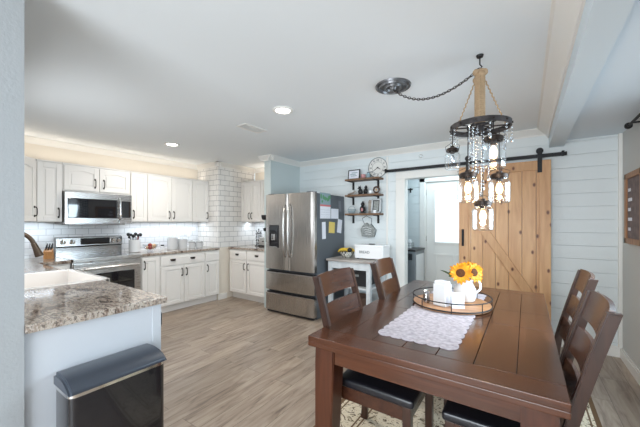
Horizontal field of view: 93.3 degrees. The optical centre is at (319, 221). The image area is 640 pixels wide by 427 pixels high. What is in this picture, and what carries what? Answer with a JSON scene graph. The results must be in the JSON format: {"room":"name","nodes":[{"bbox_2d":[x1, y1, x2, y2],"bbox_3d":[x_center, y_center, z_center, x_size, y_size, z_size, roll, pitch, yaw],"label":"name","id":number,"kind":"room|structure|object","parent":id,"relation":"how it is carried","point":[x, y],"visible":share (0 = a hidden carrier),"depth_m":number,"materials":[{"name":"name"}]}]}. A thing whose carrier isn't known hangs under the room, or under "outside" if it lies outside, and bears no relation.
{"room":"kitchen dining room","nodes":[
{"label":"kitchen dining room","id":0,"kind":"room"},
{"bbox_2d":[0,0,23,426],"bbox_3d":[-2.684,0.160,2.170,3.280,2.420,0.160,0,0,34],"label":"wall","id":1,"kind":"structure","parent":0,"point":[11,11],"depth_m":1.28,"materials":[{"name":"grey paint"}]},
{"bbox_2d":[24,156,37,221],"bbox_3d":[-3.506,-0.370,3.245,0.690,0.740,0.687,0,0,34],"label":"upper cabinet","id":2,"kind":"object","parent":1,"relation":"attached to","point":[30,207],"visible":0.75,"depth_m":3.43,"materials":[{"name":"white paint"}]},
{"bbox_2d":[24,142,197,258],"bbox_3d":[-2.985,0.160,4.736,0.130,2.420,4.260,0,0,34],"label":"wall","id":3,"kind":"structure","parent":0,"point":[157,233],"depth_m":4.45,"materials":[{"name":"tile"}]},
{"bbox_2d":[36,159,61,221],"bbox_3d":[-3.374,-0.370,3.718,0.372,0.740,0.238,0,0,34],"label":"upper cabinet","id":4,"kind":"object","parent":3,"relation":"attached to","point":[48,173],"visible":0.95,"depth_m":3.63,"materials":[{"name":"white paint"}]},
{"bbox_2d":[62,162,129,194],"bbox_3d":[-3.087,-0.564,4.139,0.372,0.353,0.778,0,0,34],"label":"upper cabinet","id":5,"kind":"object","parent":3,"relation":"attached to","point":[75,177],"visible":0.98,"depth_m":4.01,"materials":[{"name":"white paint"}]},
{"bbox_2d":[54,191,131,224],"bbox_3d":[-3.055,-0.172,4.117,0.442,0.417,0.765,0,0,34],"label":"microwave","id":6,"kind":"object","parent":5,"relation":"attached to","point":[78,208],"visible":0.99,"depth_m":3.97,"materials":[{"name":"silver metal"}]},
{"bbox_2d":[24,135,196,169],"bbox_3d":[-3.112,-1.012,4.386,0.075,0.075,3.020,0,0,34],"label":"trim","id":7,"kind":"structure","parent":3,"relation":"attached to","point":[27,139],"depth_m":4.34,"materials":[{"name":"white paint"}]},
{"bbox_2d":[130,171,146,221],"bbox_3d":[-2.800,-0.370,4.558,0.372,0.740,0.233,0,0,34],"label":"upper cabinet","id":8,"kind":"object","parent":3,"relation":"attached to","point":[138,180],"visible":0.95,"depth_m":4.47,"materials":[{"name":"white paint"}]},
{"bbox_2d":[147,173,191,221],"bbox_3d":[-2.524,-0.370,4.963,0.372,0.740,0.743,0,0,34],"label":"upper cabinet","id":9,"kind":"object","parent":3,"relation":"attached to","point":[169,198],"visible":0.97,"depth_m":4.84,"materials":[{"name":"white paint"}]},
{"bbox_2d":[192,179,208,221],"bbox_3d":[-2.223,-0.370,5.405,0.372,0.740,0.323,0,0,34],"label":"upper cabinet","id":10,"kind":"object","parent":3,"relation":"attached to","point":[200,188],"visible":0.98,"depth_m":5.32,"materials":[{"name":"white paint"}]},
{"bbox_2d":[196,161,220,169],"bbox_3d":[-2.030,-1.012,5.431,0.685,0.075,0.075,0,0,34],"label":"trim","id":11,"kind":"structure","parent":3,"relation":"attached to","point":[211,164],"depth_m":5.42,"materials":[{"name":"white paint"}]},
{"bbox_2d":[198,167,254,299],"bbox_3d":[-1.798,0.160,5.838,0.610,2.420,0.860,0,0,34],"label":"wall","id":12,"kind":"structure","parent":0,"point":[224,227],"depth_m":5.47,"materials":[{"name":"tile"}]},
{"bbox_2d":[218,292,226,299],"bbox_3d":[-1.735,1.320,5.378,0.017,0.100,0.190,0,0,34],"label":"baseboard","id":13,"kind":"structure","parent":12,"relation":"attached to","point":[222,295],"depth_m":5.37,"materials":[{"name":"white paint"}]},
{"bbox_2d":[215,161,254,172],"bbox_3d":[-1.536,-1.012,5.614,0.075,0.075,0.935,0,0,34],"label":"trim","id":14,"kind":"structure","parent":12,"relation":"attached to","point":[223,164],"depth_m":5.58,"materials":[{"name":"white paint"}]},
{"bbox_2d":[264,160,299,307],"bbox_3d":[-0.625,0.160,5.117,0.140,2.420,0.750,0,0,34],"label":"wall partition","id":15,"kind":"structure","parent":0,"point":[279,178],"depth_m":4.90,"materials":[{"name":"grey paint"}]},
{"bbox_2d":[258,154,273,161],"bbox_3d":[-0.858,-1.012,4.776,0.280,0.075,0.075,0,0,34],"label":"trim","id":16,"kind":"structure","parent":15,"relation":"attached to","point":[262,158],"depth_m":4.78,"materials":[{"name":"white paint"}]},
{"bbox_2d":[268,154,299,166],"bbox_3d":[-0.559,-1.012,5.024,0.075,0.075,0.810,0,0,34],"label":"trim","id":17,"kind":"structure","parent":15,"relation":"attached to","point":[276,158],"depth_m":4.99,"materials":[{"name":"white paint"}]},
{"bbox_2d":[24,0,551,167],"bbox_3d":[-1.609,-1.100,2.096,5.440,0.100,6.850,0,0,34],"label":"ceiling","id":18,"kind":"structure","parent":0,"point":[137,77],"depth_m":2.09,"materials":[{"name":"white paint"}]},
{"bbox_2d":[164,142,179,146],"bbox_3d":[-1.992,-1.043,4.066,0.196,0.014,0.196,0,0,34],"label":"recessed light","id":19,"kind":"object","parent":18,"relation":"in","point":[173,144],"visible":1,"depth_m":4.06,"materials":[{"name":"white paint"}]},
{"bbox_2d":[236,123,266,133],"bbox_3d":[-0.760,-1.045,3.375,0.160,0.010,0.320,0,0,34],"label":"ceiling vent","id":20,"kind":"object","parent":18,"relation":"in","point":[246,126],"visible":1,"depth_m":3.36,"materials":[{"name":"white metal"}]},
{"bbox_2d":[272,106,292,114],"bbox_3d":[-0.347,-1.043,2.831,0.196,0.014,0.196,0,0,34],"label":"recessed light","id":21,"kind":"object","parent":18,"relation":"in","point":[283,110],"visible":1,"depth_m":2.82,"materials":[{"name":"white paint"}]},
{"bbox_2d":[375,53,513,230],"bbox_3d":[0.787,-0.498,2.083,0.926,1.102,0.357,0,0,40],"label":"chandelier","id":22,"kind":"object","parent":18,"relation":"hanging from","point":[390,86],"visible":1,"depth_m":1.88,"materials":[{"name":"black metal"}]},
{"bbox_2d":[445,131,459,162],"bbox_3d":[0.851,-0.469,1.941,0.092,0.267,0.092,0,0,34],"label":"jar","id":23,"kind":"object","parent":22,"relation":"on","point":[452,149],"depth_m":1.93,"materials":[{"name":"clear glass"}]},
{"bbox_2d":[458,125,478,202],"bbox_3d":[0.921,-0.361,1.881,0.123,0.482,0.124,0,0,34],"label":"jar","id":24,"kind":"object","parent":22,"relation":"on","point":[467,175],"depth_m":1.87,"materials":[{"name":"clear glass"}]},
{"bbox_2d":[472,121,493,230],"bbox_3d":[0.999,-0.275,1.839,0.138,0.655,0.172,0,0,34],"label":"light","id":25,"kind":"object","parent":22,"relation":"on","point":[479,128],"depth_m":1.86,"materials":[{"name":"clear glass"}]},
{"bbox_2d":[482,121,505,158],"bbox_3d":[1.026,-0.458,1.786,0.129,0.289,0.129,0,0,34],"label":"jar","id":26,"kind":"object","parent":22,"relation":"on","point":[493,138],"depth_m":1.77,"materials":[{"name":"clear glass"}]},
{"bbox_2d":[489,127,509,193],"bbox_3d":[1.134,-0.361,1.911,0.123,0.482,0.123,0,0,34],"label":"jar","id":27,"kind":"object","parent":22,"relation":"on","point":[499,175],"depth_m":1.90,"materials":[{"name":"clear glass"}]},
{"bbox_2d":[549,0,635,147],"bbox_3d":[0.689,-0.990,0.522,0.130,0.320,6.840,0,0,34],"label":"beam","id":28,"kind":"structure","parent":18,"relation":"attached to","point":[602,21],"depth_m":1.51,"materials":[{"name":"white paint"}]},
{"bbox_2d":[161,296,639,426],"bbox_3d":[-0.979,1.410,2.362,6.180,0.080,8.000,0,0,34],"label":"floor","id":29,"kind":"structure","parent":0,"point":[232,361],"depth_m":2.71,"materials":[{"name":"brown wood"}]},
{"bbox_2d":[47,263,69,269],"bbox_3d":[-3.269,0.930,3.607,0.674,0.880,0.296,0,0,34],"label":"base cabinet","id":30,"kind":"object","parent":29,"relation":"on","point":[59,266],"visible":0.06,"depth_m":3.49,"materials":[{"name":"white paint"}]},
{"bbox_2d":[24,304,160,426],"bbox_3d":[-1.133,0.929,1.574,0.030,0.882,0.600,0,0,34],"label":"peninsula end panel","id":31,"kind":"object","parent":29,"relation":"on","point":[47,352],"visible":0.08,"depth_m":1.45,"materials":[{"name":"grey paint"}]},
{"bbox_2d":[54,235,141,289],"bbox_3d":[-2.936,0.785,4.034,0.723,1.170,0.771,0,0,34],"label":"range","id":32,"kind":"object","parent":29,"relation":"on","point":[103,256],"visible":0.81,"depth_m":4.01,"materials":[{"name":"silver metal"}]},
{"bbox_2d":[57,252,135,261],"bbox_3d":[-2.937,0.460,4.034,0.622,0.031,0.769,0,0,34],"label":"cooktop","id":33,"kind":"object","parent":32,"relation":"in","point":[81,256],"depth_m":3.94,"materials":[{"name":"silver metal"}]},
{"bbox_2d":[54,343,166,426],"bbox_3d":[-1.009,1.029,1.497,0.250,0.682,0.424,0,0,34],"label":"trash can","id":34,"kind":"object","parent":29,"relation":"on","point":[125,388],"visible":1,"depth_m":1.44,"materials":[{"name":"black"}]},
{"bbox_2d":[140,255,159,294],"bbox_3d":[-2.666,0.930,4.491,0.674,0.880,0.263,0,0,34],"label":"base cabinet","id":35,"kind":"object","parent":29,"relation":"on","point":[149,265],"visible":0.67,"depth_m":4.32,"materials":[{"name":"white paint"}]},
{"bbox_2d":[160,251,203,312],"bbox_3d":[-2.382,0.930,4.908,0.674,0.880,0.743,0,0,34],"label":"base cabinet","id":36,"kind":"object","parent":29,"relation":"on","point":[181,274],"visible":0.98,"depth_m":4.71,"materials":[{"name":"white paint"}]},
{"bbox_2d":[123,246,219,256],"bbox_3d":[-2.385,0.468,4.927,0.643,0.037,1.300,0,0,34],"label":"countertop","id":37,"kind":"structure","parent":36,"relation":"on","point":[153,252],"depth_m":4.76,"materials":[{"name":"stone"}]},
{"bbox_2d":[129,239,140,251],"bbox_3d":[-2.770,0.356,4.510,0.156,0.185,0.156,0,0,34],"label":"utensil crock","id":38,"kind":"object","parent":37,"relation":"on","point":[134,245],"visible":0.96,"depth_m":4.45,"materials":[{"name":"white ceramic"}]},
{"bbox_2d":[167,236,177,249],"bbox_3d":[-2.424,0.336,4.964,0.156,0.226,0.156,0,0,34],"label":"canister","id":39,"kind":"object","parent":37,"relation":"on","point":[172,242],"visible":0.98,"depth_m":4.90,"materials":[{"name":"grey ceramic"}]},
{"bbox_2d":[178,237,186,248],"bbox_3d":[-2.314,0.354,5.089,0.144,0.189,0.144,0,0,34],"label":"canister","id":40,"kind":"object","parent":37,"relation":"on","point":[182,243],"visible":0.98,"depth_m":5.03,"materials":[{"name":"grey ceramic"}]},
{"bbox_2d":[188,240,195,247],"bbox_3d":[-2.210,0.381,5.207,0.113,0.135,0.113,0,0,-11],"label":"canister","id":41,"kind":"object","parent":37,"relation":"on","point":[191,244],"visible":0.98,"depth_m":5.17,"materials":[{"name":"grey ceramic"}]},
{"bbox_2d":[196,240,202,247],"bbox_3d":[-2.129,0.381,5.326,0.113,0.135,0.113,0,0,-11],"label":"canister","id":42,"kind":"object","parent":37,"relation":"on","point":[198,243],"visible":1,"depth_m":5.29,"materials":[{"name":"grey ceramic"}]},
{"bbox_2d":[202,250,218,302],"bbox_3d":[-2.089,0.930,5.337,0.674,0.880,0.291,0,0,34],"label":"base cabinet","id":43,"kind":"object","parent":29,"relation":"on","point":[211,258],"visible":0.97,"depth_m":5.15,"materials":[{"name":"white paint"}]},
{"bbox_2d":[230,249,249,299],"bbox_3d":[-1.292,0.930,5.603,0.455,0.880,0.668,0,0,34],"label":"base cabinet","id":44,"kind":"object","parent":29,"relation":"on","point":[238,258],"visible":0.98,"depth_m":5.35,"materials":[{"name":"white paint"}]},
{"bbox_2d":[228,245,263,250],"bbox_3d":[-1.074,0.468,5.471,0.992,0.037,0.648,0,0,34],"label":"countertop","id":45,"kind":"structure","parent":44,"relation":"on","point":[244,247],"depth_m":5.32,"materials":[{"name":"stone"}]},
{"bbox_2d":[258,237,263,246],"bbox_3d":[-0.986,0.362,5.529,0.250,0.172,0.183,0,0,34],"label":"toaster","id":46,"kind":"object","parent":45,"relation":"on","point":[261,239],"visible":0.37,"depth_m":5.50,"materials":[{"name":"silver metal"}]},
{"bbox_2d":[247,250,263,302],"bbox_3d":[-0.888,0.930,5.328,0.520,0.880,0.668,0,0,34],"label":"base cabinet","id":47,"kind":"object","parent":29,"relation":"on","point":[255,259],"visible":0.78,"depth_m":5.11,"materials":[{"name":"white paint"}]},
{"bbox_2d":[265,191,343,319],"bbox_3d":[-0.249,0.470,4.706,0.915,1.800,0.926,0,0,34],"label":"refrigerator","id":48,"kind":"object","parent":29,"relation":"on","point":[296,250],"depth_m":4.35,"materials":[{"name":"grey metal"}]},
{"bbox_2d":[320,192,330,218],"bbox_3d":[0.080,-0.235,4.379,0.004,0.370,0.275,0,0,34],"label":"calendar","id":49,"kind":"object","parent":48,"relation":"attached to","point":[325,198],"visible":1,"depth_m":4.38,"materials":[{"name":"white paper"}]},
{"bbox_2d":[320,194,330,202],"bbox_3d":[0.081,-0.340,4.380,0.003,0.130,0.268,0,0,34],"label":"print","id":50,"kind":"object","parent":49,"relation":"attached to","point":[324,198],"depth_m":4.38,"materials":[{"name":"green paper"}]},
{"bbox_2d":[329,222,334,232],"bbox_3d":[0.177,0.083,4.524,0.001,0.176,0.176,0,0,34],"label":"sticky note","id":51,"kind":"object","parent":48,"relation":"attached to","point":[331,224],"visible":1,"depth_m":4.53,"materials":[{"name":"yellow paper"}]},
{"bbox_2d":[331,209,337,218],"bbox_3d":[0.225,-0.125,4.595,0.001,0.150,0.215,0,0,34],"label":"paper sheet","id":52,"kind":"object","parent":48,"relation":"attached to","point":[334,212],"visible":1,"depth_m":4.59,"materials":[{"name":"white paper"}]},
{"bbox_2d":[337,219,341,232],"bbox_3d":[0.306,0.065,4.712,0.001,0.228,0.161,0,0,34],"label":"paper slip","id":53,"kind":"object","parent":48,"relation":"attached to","point":[339,226],"visible":1,"depth_m":4.71,"materials":[{"name":"white paper"}]},
{"bbox_2d":[326,255,385,304],"bbox_3d":[0.538,0.945,4.360,0.695,0.850,0.590,0,0,34],"label":"kitchen cart","id":54,"kind":"object","parent":29,"relation":"on","point":[360,264],"visible":0.21,"depth_m":4.10,"materials":[{"name":"white wood"}]},
{"bbox_2d":[340,251,353,257],"bbox_3d":[0.391,0.475,4.406,0.220,0.087,0.220,0,0,34],"label":"fruit bowl","id":55,"kind":"object","parent":54,"relation":"on","point":[345,254],"visible":0.95,"depth_m":4.33,"materials":[{"name":"white ceramic"}]},
{"bbox_2d":[347,293,365,306],"bbox_3d":[0.555,1.139,4.349,0.342,0.160,0.342,0,0,34],"label":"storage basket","id":56,"kind":"object","parent":54,"relation":"on","point":[362,295],"visible":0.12,"depth_m":4.22,"materials":[{"name":"brown wicker"}]},
{"bbox_2d":[349,284,375,290],"bbox_3d":[0.538,0.900,4.360,0.615,0.020,0.510,0,0,34],"label":"shelf","id":57,"kind":"object","parent":54,"relation":"attached to","point":[373,285],"depth_m":4.05,"materials":[{"name":"white wood"}]},
{"bbox_2d":[354,270,374,286],"bbox_3d":[0.579,0.789,4.331,0.320,0.200,0.303,0,0,34],"label":"storage box","id":58,"kind":"object","parent":54,"relation":"on","point":[360,276],"visible":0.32,"depth_m":4.17,"materials":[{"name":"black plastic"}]},
{"bbox_2d":[354,243,389,259],"bbox_3d":[0.730,0.413,4.247,0.438,0.212,0.248,0,0,34],"label":"bread box","id":59,"kind":"object","parent":54,"relation":"on","point":[365,251],"visible":0.95,"depth_m":4.14,"materials":[{"name":"white metal"}]},
{"bbox_2d":[408,247,424,282],"bbox_3d":[1.317,0.892,5.034,0.702,0.925,0.542,0,0,34],"label":"dryer","id":60,"kind":"object","parent":29,"relation":"on","point":[416,254],"visible":0.23,"depth_m":4.69,"materials":[{"name":"white metal"}]},
{"bbox_2d":[313,396,601,426],"bbox_3d":[0.944,1.365,2.049,1.590,0.009,2.550,0,0,34],"label":"area rug","id":61,"kind":"object","parent":29,"relation":"on","point":[350,416],"visible":0.02,"depth_m":2.10,"materials":[{"name":"beige fabric"}]},
{"bbox_2d":[312,267,433,426],"bbox_3d":[0.329,0.838,1.834,0.618,1.044,0.462,0,0,34],"label":"dining chair","id":62,"kind":"object","parent":61,"relation":"on","point":[400,402],"visible":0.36,"depth_m":1.69,"materials":[{"name":"brown wood"}]},
{"bbox_2d":[342,369,422,409],"bbox_3d":[0.405,0.891,1.781,0.432,0.065,0.462,0,0,34],"label":"seat cushion","id":63,"kind":"object","parent":62,"relation":"on","point":[398,396],"depth_m":1.59,"materials":[{"name":"black leather"}]},
{"bbox_2d":[370,257,446,404],"bbox_3d":[0.771,0.838,2.447,0.618,1.044,0.462,0,0,31],"label":"dining chair","id":64,"kind":"object","parent":61,"relation":"on","point":[380,267],"visible":0.16,"depth_m":2.55,"materials":[{"name":"brown wood"}]},
{"bbox_2d":[308,280,570,426],"bbox_3d":[0.918,0.984,2.093,1.092,0.752,1.887,0,0,34],"label":"dining table","id":65,"kind":"object","parent":61,"relation":"on","point":[507,363],"visible":0.74,"depth_m":1.44,"materials":[{"name":"brown wood"}]},
{"bbox_2d":[378,291,485,349],"bbox_3d":[0.844,0.606,2.075,0.411,0.003,1.336,0,0,34],"label":"table runner","id":66,"kind":"object","parent":65,"relation":"on","point":[417,324],"visible":0.57,"depth_m":1.73,"materials":[{"name":"fabric"}]},
{"bbox_2d":[413,287,492,314],"bbox_3d":[0.960,0.568,2.214,0.538,0.072,0.538,0,0,34],"label":"serving tray","id":67,"kind":"object","parent":66,"relation":"on","point":[479,306],"visible":0.74,"depth_m":2.06,"materials":[{"name":"brown wood"}]},
{"bbox_2d":[423,289,429,302],"bbox_3d":[0.778,0.537,2.205,0.052,0.092,0.052,0,0,34],"label":"glass shaker","id":68,"kind":"object","parent":67,"relation":"on","point":[427,291],"visible":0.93,"depth_m":2.19,"materials":[{"name":"clear glass"}]},
{"bbox_2d":[433,279,450,306],"bbox_3d":[0.859,0.498,2.120,0.080,0.171,0.090,0,0,-36],"label":"napkin holder","id":69,"kind":"object","parent":67,"relation":"on","point":[441,288],"visible":0.81,"depth_m":2.09,"materials":[{"name":"white ceramic"}]},
{"bbox_2d":[450,292,464,308],"bbox_3d":[0.936,0.531,2.055,0.080,0.104,0.050,0,0,9],"label":"tent card","id":70,"kind":"object","parent":67,"relation":"on","point":[456,297],"visible":1,"depth_m":2.04,"materials":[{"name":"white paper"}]},
{"bbox_2d":[454,278,481,302],"bbox_3d":[1.079,0.498,2.240,0.156,0.171,0.165,0,0,-34],"label":"pitcher","id":71,"kind":"object","parent":67,"relation":"on","point":[469,290],"visible":0.59,"depth_m":2.19,"materials":[{"name":"white ceramic"}]},
{"bbox_2d":[449,263,473,284],"bbox_3d":[1.031,0.426,2.219,0.169,0.257,0.087,0,0,20],"label":"sunflower","id":72,"kind":"object","parent":71,"relation":"in","point":[461,273],"visible":0.98,"depth_m":2.20,"materials":[{"name":"yellow plant"}]},
{"bbox_2d":[469,262,482,282],"bbox_3d":[1.130,0.425,2.237,0.156,0.259,0.104,0,0,-8],"label":"sunflower","id":73,"kind":"object","parent":71,"relation":"in","point":[477,272],"visible":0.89,"depth_m":2.21,"materials":[{"name":"yellow plant"}]},
{"bbox_2d":[442,290,622,426],"bbox_3d":[0.949,0.838,1.423,0.618,1.044,0.462,0,0,34],"label":"dining chair","id":74,"kind":"object","parent":61,"relation":"on","point":[596,309],"visible":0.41,"depth_m":1.30,"materials":[{"name":"brown wood"}]},
{"bbox_2d":[442,400,520,426],"bbox_3d":[0.872,0.891,1.475,0.432,0.065,0.462,0,0,34],"label":"seat cushion","id":75,"kind":"object","parent":74,"relation":"on","point":[454,414],"depth_m":1.36,"materials":[{"name":"black leather"}]},
{"bbox_2d":[554,269,598,426],"bbox_3d":[1.450,0.838,2.061,0.618,1.044,0.462,0,0,34],"label":"dining chair","id":76,"kind":"object","parent":61,"relation":"on","point":[584,280],"visible":0.16,"depth_m":2.01,"materials":[{"name":"brown wood"}]},
{"bbox_2d":[408,179,419,246],"bbox_3d":[2.132,0.160,4.901,2.600,2.420,0.100,0,0,34],"label":"wall","id":77,"kind":"structure","parent":0,"point":[414,196],"depth_m":5.19,"materials":[{"name":"white paint"}]},
{"bbox_2d":[420,176,458,280],"bbox_3d":[2.153,0.305,4.815,1.110,2.130,0.018,0,0,34],"label":"trim","id":78,"kind":"structure","parent":77,"relation":"attached to","point":[422,181],"depth_m":5.08,"materials":[{"name":"white paint"}]},
{"bbox_2d":[426,181,458,283],"bbox_3d":[2.147,0.345,4.813,0.907,2.010,0.128,0,0,34],"label":"door","id":79,"kind":"structure","parent":77,"relation":"in","point":[440,256],"depth_m":4.98,"materials":[{"name":"white paint"}]},
{"bbox_2d":[255,134,617,345],"bbox_3d":[0.907,0.160,4.586,5.270,2.420,0.120,0,0,34],"label":"wall","id":80,"kind":"structure","parent":0,"point":[584,181],"depth_m":3.32,"materials":[{"name":"white paint"}]},
{"bbox_2d":[241,180,261,221],"bbox_3d":[-1.198,-0.380,5.711,0.520,0.760,0.372,0,0,34],"label":"upper cabinet","id":81,"kind":"object","parent":80,"relation":"attached to","point":[250,190],"visible":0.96,"depth_m":5.57,"materials":[{"name":"white paint"}]},
{"bbox_2d":[255,167,263,172],"bbox_3d":[-0.906,-1.012,5.717,1.000,0.075,0.075,0,0,34],"label":"trim","id":82,"kind":"structure","parent":80,"relation":"attached to","point":[257,170],"depth_m":5.90,"materials":[{"name":"white paint"}]},
{"bbox_2d":[261,180,263,221],"bbox_3d":[-0.777,-0.380,5.444,0.475,0.760,0.338,0,0,34],"label":"upper cabinet","id":83,"kind":"object","parent":80,"relation":"attached to","point":[262,181],"visible":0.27,"depth_m":5.42,"materials":[{"name":"white paint"}]},
{"bbox_2d":[345,176,383,189],"bbox_3d":[0.663,-0.580,4.565,0.556,0.150,0.189,0,0,34],"label":"wall shelf","id":84,"kind":"object","parent":80,"relation":"attached to","point":[377,178],"visible":0.95,"depth_m":4.53,"materials":[{"name":"brown wood"}]},
{"bbox_2d":[348,169,359,178],"bbox_3d":[0.524,-0.730,4.654,0.200,0.150,0.038,0,0,34],"label":"framed sign","id":85,"kind":"object","parent":84,"relation":"on","point":[352,174],"visible":0.77,"depth_m":4.65,"materials":[{"name":"white paper"}]},
{"bbox_2d":[345,193,383,204],"bbox_3d":[0.663,-0.340,4.565,0.556,0.150,0.189,0,0,34],"label":"wall shelf","id":86,"kind":"object","parent":80,"relation":"attached to","point":[377,195],"visible":0.91,"depth_m":4.52,"materials":[{"name":"brown wood"}]},
{"bbox_2d":[345,213,383,222],"bbox_3d":[0.663,-0.055,4.565,0.556,0.150,0.189,0,0,34],"label":"wall shelf","id":87,"kind":"object","parent":80,"relation":"attached to","point":[348,214],"visible":1,"depth_m":4.52,"materials":[{"name":"brown wood"}]},
{"bbox_2d":[359,201,365,212],"bbox_3d":[0.641,-0.225,4.560,0.095,0.187,0.098,0,0,31],"label":"bottle","id":88,"kind":"object","parent":87,"relation":"on","point":[362,208],"visible":0.94,"depth_m":4.52,"materials":[{"name":"black glass"}]},
{"bbox_2d":[361,216,376,236],"bbox_3d":[0.736,0.068,4.593,0.248,0.333,0.058,0,0,34],"label":"basket","id":89,"kind":"object","parent":87,"relation":"hanging from","point":[367,230],"visible":1,"depth_m":4.57,"materials":[{"name":"metal"}]},
{"bbox_2d":[368,200,371,212],"bbox_3d":[0.757,-0.231,4.543,0.060,0.200,0.016,0,0,34],"label":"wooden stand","id":90,"kind":"object","parent":87,"relation":"on","point":[369,201],"visible":0.75,"depth_m":4.54,"materials":[{"name":"beige wood"}]},
{"bbox_2d":[371,199,380,212],"bbox_3d":[0.830,-0.237,4.464,0.150,0.215,0.047,0,0,34],"label":"frame","id":91,"kind":"object","parent":87,"relation":"on","point":[376,203],"visible":0.77,"depth_m":4.46,"materials":[{"name":"white wood"}]},
{"bbox_2d":[372,200,379,211],"bbox_3d":[0.827,-0.238,4.460,0.106,0.170,0.028,0,0,34],"label":"print","id":92,"kind":"object","parent":91,"relation":"in","point":[375,203],"depth_m":4.46,"materials":[{"name":"paper"}]},
{"bbox_2d":[368,157,386,176],"bbox_3d":[0.865,-0.815,4.530,0.306,0.306,0.018,0,0,34],"label":"wall clock","id":93,"kind":"object","parent":80,"relation":"attached to","point":[377,166],"visible":0.98,"depth_m":4.53,"materials":[{"name":"white paint"}]},
{"bbox_2d":[386,157,387,279],"bbox_3d":[0.991,0.205,4.449,0.033,2.330,0.012,0,0,34],"label":"trim","id":94,"kind":"structure","parent":80,"relation":"attached to","point":[386,157],"depth_m":4.44,"materials":[{"name":"white paint"}]},
{"bbox_2d":[300,128,544,166],"bbox_3d":[1.079,-1.012,4.351,3.540,0.075,0.075,0,0,34],"label":"trim","id":95,"kind":"structure","parent":80,"relation":"attached to","point":[535,132],"depth_m":4.20,"materials":[{"name":"white paint"}]},
{"bbox_2d":[396,164,480,286],"bbox_3d":[1.587,0.325,4.114,1.095,2.090,0.139,0,0,34],"label":"trim","id":96,"kind":"structure","parent":80,"relation":"attached to","point":[402,178],"depth_m":4.32,"materials":[{"name":"white paint"}]},
{"bbox_2d":[385,148,566,320],"bbox_3d":[1.796,0.262,3.821,2.070,2.177,0.143,0,0,34],"label":"barn door","id":97,"kind":"structure","parent":80,"relation":"in","point":[514,254],"depth_m":3.51,"materials":[{"name":"brown wood"}]},
{"bbox_2d":[537,0,585,137],"bbox_3d":[0.618,-0.995,0.631,0.110,0.110,6.740,0,0,34],"label":"trim","id":98,"kind":"structure","parent":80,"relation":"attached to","point":[565,15],"depth_m":1.78,"materials":[{"name":"white paint"}]},
{"bbox_2d":[561,339,620,357],"bbox_3d":[2.525,1.315,3.400,1.260,0.110,0.016,0,0,34],"label":"baseboard","id":99,"kind":"structure","parent":80,"relation":"attached to","point":[614,351],"depth_m":3.08,"materials":[{"name":"white paint"}]},
{"bbox_2d":[567,0,639,139],"bbox_3d":[0.998,-0.942,0.318,0.610,0.100,6.850,0,0,34],"label":"ceiling","id":100,"kind":"structure","parent":0,"point":[613,101],"depth_m":2.08,"materials":[{"name":"white paint"}]},
{"bbox_2d":[623,117,639,369],"bbox_3d":[1.206,0.239,0.242,0.120,2.262,6.960,0,0,34],"label":"wall","id":101,"kind":"structure","parent":0,"point":[631,137],"depth_m":2.77,"materials":[{"name":"grey paint"}]},
{"bbox_2d":[618,133,622,347],"bbox_3d":[3.028,0.189,3.046,0.030,2.162,0.035,0,0,34],"label":"trim","id":102,"kind":"structure","parent":101,"relation":"attached to","point":[620,135],"depth_m":3.03,"materials":[{"name":"white paint"}]},
{"bbox_2d":[620,348,639,385],"bbox_3d":[1.145,1.315,0.272,0.016,0.110,6.740,0,0,34],"label":"baseboard","id":103,"kind":"structure","parent":101,"relation":"attached to","point":[633,369],"depth_m":2.74,"materials":[{"name":"white paint"}]},
{"bbox_2d":[624,168,639,245],"bbox_3d":[2.769,-0.125,2.663,0.025,0.650,0.520,0,0,34],"label":"board","id":104,"kind":"object","parent":101,"relation":"attached to","point":[631,179],"visible":1,"depth_m":2.70,"materials":[{"name":"brown wood"}]},
{"bbox_2d":[624,113,639,128],"bbox_3d":[2.066,-0.825,1.696,0.098,0.090,2.226,0,0,34],"label":"curtain rod","id":105,"kind":"object","parent":101,"relation":"attached to","point":[628,125],"visible":1,"depth_m":2.52,"materials":[{"name":"black metal"}]},
{"bbox_3d":[-3.175,0.930,3.003,1.500,0.880,0.654,0,0,34],"label":"base cabinet","id":106,"kind":"object","parent":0,"visible":0},
{"bbox_2d":[24,257,166,333],"bbox_3d":[-2.367,0.468,2.611,3.283,0.037,0.923,0,0,34],"label":"countertop","id":107,"kind":"structure","parent":106,"relation":"on","point":[57,306],"depth_m":1.75,"materials":[{"name":"stone"}]},
{"bbox_2d":[24,232,43,256],"bbox_3d":[-2.240,0.253,2.222,0.136,0.390,0.336,0,0,34],"label":"faucet","id":108,"kind":"object","parent":107,"relation":"on","point":[37,251],"visible":0.58,"depth_m":2.33,"materials":[{"name":"brown metal"}]},
{"bbox_2d":[43,243,53,258],"bbox_3d":[-3.321,0.357,3.698,0.079,0.184,0.102,0,0,-28],"label":"knife block","id":109,"kind":"object","parent":107,"relation":"on","point":[48,252],"visible":1,"depth_m":3.67,"materials":[{"name":"brown wood"}]},
{"bbox_2d":[24,269,109,290],"bbox_3d":[-2.159,0.561,2.408,0.840,0.238,0.535,0,0,34],"label":"farmhouse sink","id":110,"kind":"object","parent":107,"relation":"in","point":[37,280],"visible":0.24,"depth_m":2.65,"materials":[{"name":"white ceramic"}]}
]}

